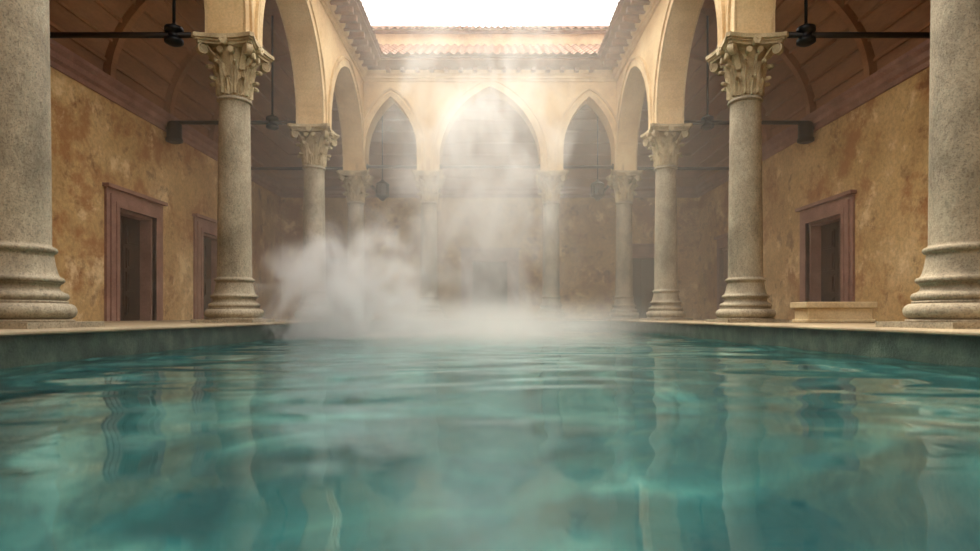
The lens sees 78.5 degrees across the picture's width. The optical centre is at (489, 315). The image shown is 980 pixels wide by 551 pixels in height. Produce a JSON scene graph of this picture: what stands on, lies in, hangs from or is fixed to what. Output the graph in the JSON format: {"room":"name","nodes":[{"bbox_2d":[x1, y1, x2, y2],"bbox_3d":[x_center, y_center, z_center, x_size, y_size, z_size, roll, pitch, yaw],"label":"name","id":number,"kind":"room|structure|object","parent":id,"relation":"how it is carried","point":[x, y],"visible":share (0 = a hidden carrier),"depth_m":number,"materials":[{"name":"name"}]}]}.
{"room":"spa","nodes":[
{"label":"spa","id":0,"kind":"room"},
{"bbox_2d":[50,67,281,320],"bbox_3d":[-7.600,-3.500,9.025,0.400,7.200,25.350,0,0,0],"label":"wall","id":1,"kind":"structure","parent":0,"point":[95,140],"depth_m":12.18,"materials":[{"name":"paint"}]},
{"bbox_2d":[50,32,192,37],"bbox_3d":[-5.850,-4.400,9.400,3.100,0.179,0.179,0,0,0],"label":"rod","id":2,"kind":"object","parent":1,"relation":"attached to","point":[52,34],"visible":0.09,"depth_m":9.36,"materials":[{"name":"metal"}]},
{"bbox_2d":[102,182,167,320],"bbox_3d":[-7.530,-1.225,12.500,0.520,2.650,2.100,0,0,0],"label":"door","id":3,"kind":"structure","parent":1,"relation":"in","point":[133,221],"depth_m":12.67,"materials":[{"name":"wood"}]},
{"bbox_2d":[165,121,182,143],"bbox_3d":[-7.200,-4.185,13.650,0.400,0.490,0.360,0,0,0],"label":"wall lamp","id":4,"kind":"object","parent":1,"relation":"attached to","point":[173,128],"visible":0.98,"depth_m":13.52,"materials":[{"name":"black metal"}]},
{"bbox_2d":[192,213,216,318],"bbox_3d":[-7.530,-1.225,15.900,0.520,2.650,2.000,0,0,0],"label":"door","id":5,"kind":"structure","parent":1,"relation":"in","point":[204,228],"depth_m":15.29,"materials":[{"name":"wood"}]},
{"bbox_2d":[177,121,295,124],"bbox_3d":[-5.850,-4.400,13.650,3.100,0.179,0.179,0,0,0],"label":"rod","id":6,"kind":"object","parent":1,"relation":"attached to","point":[180,122],"visible":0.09,"depth_m":13.61,"materials":[{"name":"metal"}]},
{"bbox_2d":[251,167,342,169],"bbox_3d":[-5.850,-4.400,17.900,3.100,0.179,0.179,0,0,0],"label":"rod","id":7,"kind":"object","parent":1,"relation":"attached to","point":[252,168],"visible":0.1,"depth_m":17.86,"materials":[{"name":"metal"}]},
{"bbox_2d":[50,38,929,197],"bbox_3d":[0.000,-4.375,8.980,14.820,0.350,24.660,0,0,0],"label":"trim","id":8,"kind":"structure","parent":1,"relation":"attached to","point":[65,61],"depth_m":13.09,"materials":[{"name":"wood"}]},
{"bbox_2d":[204,0,364,170],"bbox_3d":[-4.000,-5.695,7.265,0.660,2.910,21.830,0,0,0],"label":"wall","id":9,"kind":"structure","parent":0,"point":[322,67],"depth_m":13.22,"materials":[{"name":"beige paint"}]},
{"bbox_2d":[319,0,660,81],"bbox_3d":[0.000,-7.020,7.135,7.440,0.280,20.970,0,0,0],"label":"trim","id":10,"kind":"structure","parent":9,"relation":"attached to","point":[367,75],"depth_m":17.46,"materials":[{"name":"beige stone"}]},
{"bbox_2d":[49,0,930,186],"bbox_3d":[0.000,-5.760,9.135,15.600,2.520,25.130,0,0,0],"label":"ceiling","id":11,"kind":"structure","parent":0,"point":[489,131],"depth_m":15.11,"materials":[{"name":"brown wood"}]},
{"bbox_2d":[164,0,183,46],"bbox_3d":[-4.950,-5.590,9.400,0.280,2.701,0.280,0,0,0],"label":"pendant lamp","id":12,"kind":"object","parent":11,"relation":"hanging from","point":[172,39],"visible":0.96,"depth_m":9.33,"materials":[{"name":"black metal"}]},
{"bbox_2d":[266,15,278,129],"bbox_3d":[-4.950,-5.590,13.650,0.280,2.701,0.280,0,0,0],"label":"pendant lamp","id":13,"kind":"object","parent":11,"relation":"hanging from","point":[271,125],"visible":0.98,"depth_m":13.63,"materials":[{"name":"black metal"}]},
{"bbox_2d":[375,116,389,200],"bbox_3d":[-3.300,-5.195,18.400,0.406,3.310,0.406,0,0,22],"label":"hanging lantern","id":14,"kind":"object","parent":11,"relation":"hanging from","point":[382,187],"visible":0.96,"depth_m":18.30,"materials":[{"name":"black metal"}]},
{"bbox_2d":[590,116,604,200],"bbox_3d":[3.300,-5.195,18.400,0.406,3.310,0.406,0,0,22],"label":"hanging lantern","id":15,"kind":"object","parent":11,"relation":"hanging from","point":[597,187],"visible":0.98,"depth_m":18.28,"materials":[{"name":"black metal"}]},
{"bbox_2d":[701,16,713,129],"bbox_3d":[4.950,-5.590,13.650,0.280,2.701,0.280,0,0,0],"label":"pendant lamp","id":16,"kind":"object","parent":11,"relation":"hanging from","point":[708,125],"visible":0.97,"depth_m":13.63,"materials":[{"name":"black metal"}]},
{"bbox_2d":[796,0,815,46],"bbox_3d":[4.950,-5.590,9.400,0.280,2.701,0.280,0,0,0],"label":"pendant lamp","id":17,"kind":"object","parent":11,"relation":"hanging from","point":[807,39],"visible":0.94,"depth_m":9.33,"materials":[{"name":"black metal"}]},
{"bbox_2d":[282,198,697,318],"bbox_3d":[0.000,-3.500,21.500,14.800,7.200,0.400,0,0,0],"label":"wall","id":18,"kind":"structure","parent":0,"point":[392,226],"depth_m":21.30,"materials":[{"name":"paint"}]},
{"bbox_2d":[325,244,347,317],"bbox_3d":[-5.450,-1.225,21.430,1.900,2.650,0.520,0,0,0],"label":"door","id":19,"kind":"structure","parent":18,"relation":"in","point":[336,254],"depth_m":21.49,"materials":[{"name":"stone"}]},
{"bbox_2d":[459,248,520,318],"bbox_3d":[0.000,-1.155,21.430,2.160,2.510,0.520,0,0,0],"label":"door","id":20,"kind":"structure","parent":18,"relation":"in","point":[489,276],"depth_m":21.30,"materials":[{"name":"stone"}]},
{"bbox_2d":[632,244,654,317],"bbox_3d":[5.450,-1.225,21.430,1.900,2.650,0.520,0,0,0],"label":"door","id":21,"kind":"structure","parent":18,"relation":"in","point":[643,254],"depth_m":21.49,"materials":[{"name":"stone"}]},
{"bbox_2d":[0,319,979,367],"bbox_3d":[0.000,0.825,9.025,15.600,1.450,25.350,0,0,0],"label":"pool edge","id":22,"kind":"structure","parent":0,"point":[18,347],"depth_m":6.40,"materials":[{"name":"stone"}]},
{"bbox_2d":[0,0,104,328],"bbox_3d":[-4.000,-2.070,5.050,0.941,4.340,0.941,0,0,0],"label":"stone column","id":23,"kind":"structure","parent":22,"relation":"on","point":[31,296],"depth_m":4.90,"materials":[{"name":"beige stone"}]},
{"bbox_2d":[191,31,274,322],"bbox_3d":[-4.000,-2.070,9.400,0.941,4.340,0.941,0,0,0],"label":"stone column","id":24,"kind":"structure","parent":22,"relation":"on","point":[235,57],"depth_m":9.18,"materials":[{"name":"beige stone"}]},
{"bbox_2d":[287,123,339,320],"bbox_3d":[-4.000,-2.070,13.650,0.941,4.340,0.941,0,0,0],"label":"stone column","id":25,"kind":"structure","parent":22,"relation":"on","point":[314,139],"depth_m":13.43,"materials":[{"name":"beige stone"}]},
{"bbox_2d":[337,170,373,318],"bbox_3d":[-4.000,-2.070,17.900,0.941,4.340,0.941,0,0,0],"label":"stone column","id":26,"kind":"structure","parent":22,"relation":"on","point":[355,185],"depth_m":17.68,"materials":[{"name":"beige stone"}]},
{"bbox_2d":[411,170,445,318],"bbox_3d":[-1.820,-2.070,17.900,0.941,4.340,0.941,0,0,0],"label":"stone column","id":27,"kind":"structure","parent":22,"relation":"on","point":[429,183],"depth_m":17.67,"materials":[{"name":"beige stone"}]},
{"bbox_2d":[0,328,979,550],"bbox_3d":[0.000,0.369,7.025,7.000,0.035,20.750,0,0,0],"label":"pool water","id":28,"kind":"object","parent":22,"relation":"in","point":[487,439],"visible":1,"depth_m":1.68,"materials":[{"name":"teal liquid"}]},
{"bbox_2d":[534,170,568,318],"bbox_3d":[1.820,-2.070,17.900,0.941,4.340,0.941,0,0,0],"label":"stone column","id":29,"kind":"structure","parent":22,"relation":"on","point":[550,183],"depth_m":17.67,"materials":[{"name":"beige stone"}]},
{"bbox_2d":[606,170,642,318],"bbox_3d":[4.000,-2.070,17.900,0.941,4.340,0.941,0,0,0],"label":"stone column","id":30,"kind":"structure","parent":22,"relation":"on","point":[623,183],"depth_m":17.68,"materials":[{"name":"beige stone"}]},
{"bbox_2d":[640,123,692,320],"bbox_3d":[4.000,-2.070,13.650,0.941,4.340,0.941,0,0,0],"label":"stone column","id":31,"kind":"structure","parent":22,"relation":"on","point":[665,139],"depth_m":13.43,"materials":[{"name":"beige stone"}]},
{"bbox_2d":[705,31,788,322],"bbox_3d":[4.000,-2.070,9.400,0.941,4.340,0.941,0,0,0],"label":"stone column","id":32,"kind":"structure","parent":22,"relation":"on","point":[745,56],"depth_m":9.18,"materials":[{"name":"beige stone"}]},
{"bbox_2d":[790,302,877,322],"bbox_3d":[5.200,-0.055,9.100,1.060,0.310,0.480,0,0,0],"label":"stone bench","id":33,"kind":"object","parent":22,"relation":"on","point":[805,312],"visible":0.96,"depth_m":8.90,"materials":[{"name":"stone"}]},
{"bbox_2d":[875,0,979,328],"bbox_3d":[4.000,-2.070,5.050,0.941,4.340,0.941,0,0,0],"label":"stone column","id":34,"kind":"structure","parent":22,"relation":"on","point":[948,296],"depth_m":4.90,"materials":[{"name":"beige stone"}]},
{"bbox_2d":[356,79,623,170],"bbox_3d":[0.000,-5.695,17.900,7.850,2.910,0.660,0,0,0],"label":"wall","id":35,"kind":"structure","parent":0,"point":[431,108],"depth_m":17.62,"materials":[{"name":"beige paint"}]},
{"bbox_2d":[366,164,416,169],"bbox_3d":[-2.910,-4.450,17.900,1.580,0.179,0.179,0,0,0],"label":"rod","id":36,"kind":"object","parent":35,"relation":"attached to","point":[367,165],"visible":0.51,"depth_m":17.87,"materials":[{"name":"metal"}]},
{"bbox_2d":[440,164,539,169],"bbox_3d":[0.000,-4.450,17.900,3.040,0.179,0.179,0,0,0],"label":"rod","id":37,"kind":"object","parent":35,"relation":"attached to","point":[441,166],"visible":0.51,"depth_m":17.87,"materials":[{"name":"metal"}]},
{"bbox_2d":[563,164,613,169],"bbox_3d":[2.910,-4.450,17.900,1.580,0.179,0.179,0,0,0],"label":"rod","id":38,"kind":"object","parent":35,"relation":"attached to","point":[612,165],"visible":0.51,"depth_m":17.87,"materials":[{"name":"metal"}]},
{"bbox_2d":[356,0,623,57],"bbox_3d":[0.000,-9.129,9.925,19.200,4.457,27.150,0,0,0],"label":"roof","id":39,"kind":"structure","parent":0,"point":[403,41],"depth_m":19.40,"materials":[{"name":"ceramic"}]},
{"bbox_2d":[330,0,649,72],"bbox_3d":[0.000,-7.180,7.135,7.440,0.280,20.970,0,0,0],"label":"eaves","id":40,"kind":"object","parent":39,"relation":"attached to","point":[351,15],"visible":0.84,"depth_m":17.00,"materials":[{"name":"brown wood"}]},
{"bbox_2d":[615,0,775,170],"bbox_3d":[4.000,-5.695,7.265,0.660,2.910,21.830,0,0,0],"label":"wall","id":41,"kind":"structure","parent":0,"point":[657,67],"depth_m":13.22,"materials":[{"name":"beige paint"}]},
{"bbox_2d":[698,67,929,320],"bbox_3d":[7.600,-3.500,9.025,0.400,7.200,25.350,0,0,0],"label":"wall","id":42,"kind":"structure","parent":0,"point":[879,149],"depth_m":11.89,"materials":[{"name":"paint"}]},
{"bbox_2d":[637,167,728,169],"bbox_3d":[5.850,-4.400,17.900,3.100,0.179,0.179,0,0,0],"label":"rod","id":43,"kind":"object","parent":42,"relation":"attached to","point":[638,168],"visible":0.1,"depth_m":17.86,"materials":[{"name":"metal"}]},
{"bbox_2d":[714,233,727,317],"bbox_3d":[7.530,-1.225,18.500,0.520,2.650,2.000,0,0,0],"label":"door","id":44,"kind":"structure","parent":42,"relation":"in","point":[722,240],"depth_m":19.09,"materials":[{"name":"wood"}]},
{"bbox_2d":[684,121,802,124],"bbox_3d":[5.850,-4.400,13.650,3.100,0.179,0.179,0,0,0],"label":"rod","id":45,"kind":"object","parent":42,"relation":"attached to","point":[692,122],"visible":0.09,"depth_m":13.61,"materials":[{"name":"metal"}]},
{"bbox_2d":[797,121,814,143],"bbox_3d":[7.200,-4.185,13.650,0.400,0.490,0.360,0,0,0],"label":"wall lamp","id":46,"kind":"object","parent":42,"relation":"attached to","point":[805,128],"visible":1,"depth_m":13.52,"materials":[{"name":"black metal"}]},
{"bbox_2d":[795,190,856,301],"bbox_3d":[7.530,-1.225,13.200,0.520,2.650,2.200,0,0,0],"label":"door","id":47,"kind":"structure","parent":42,"relation":"in","point":[827,225],"depth_m":13.34,"materials":[{"name":"wood"}]},
{"bbox_2d":[787,32,929,37],"bbox_3d":[5.850,-4.400,9.400,3.100,0.179,0.179,0,0,0],"label":"rod","id":48,"kind":"object","parent":42,"relation":"attached to","point":[791,34],"visible":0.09,"depth_m":9.36,"materials":[{"name":"metal"}]}
]}

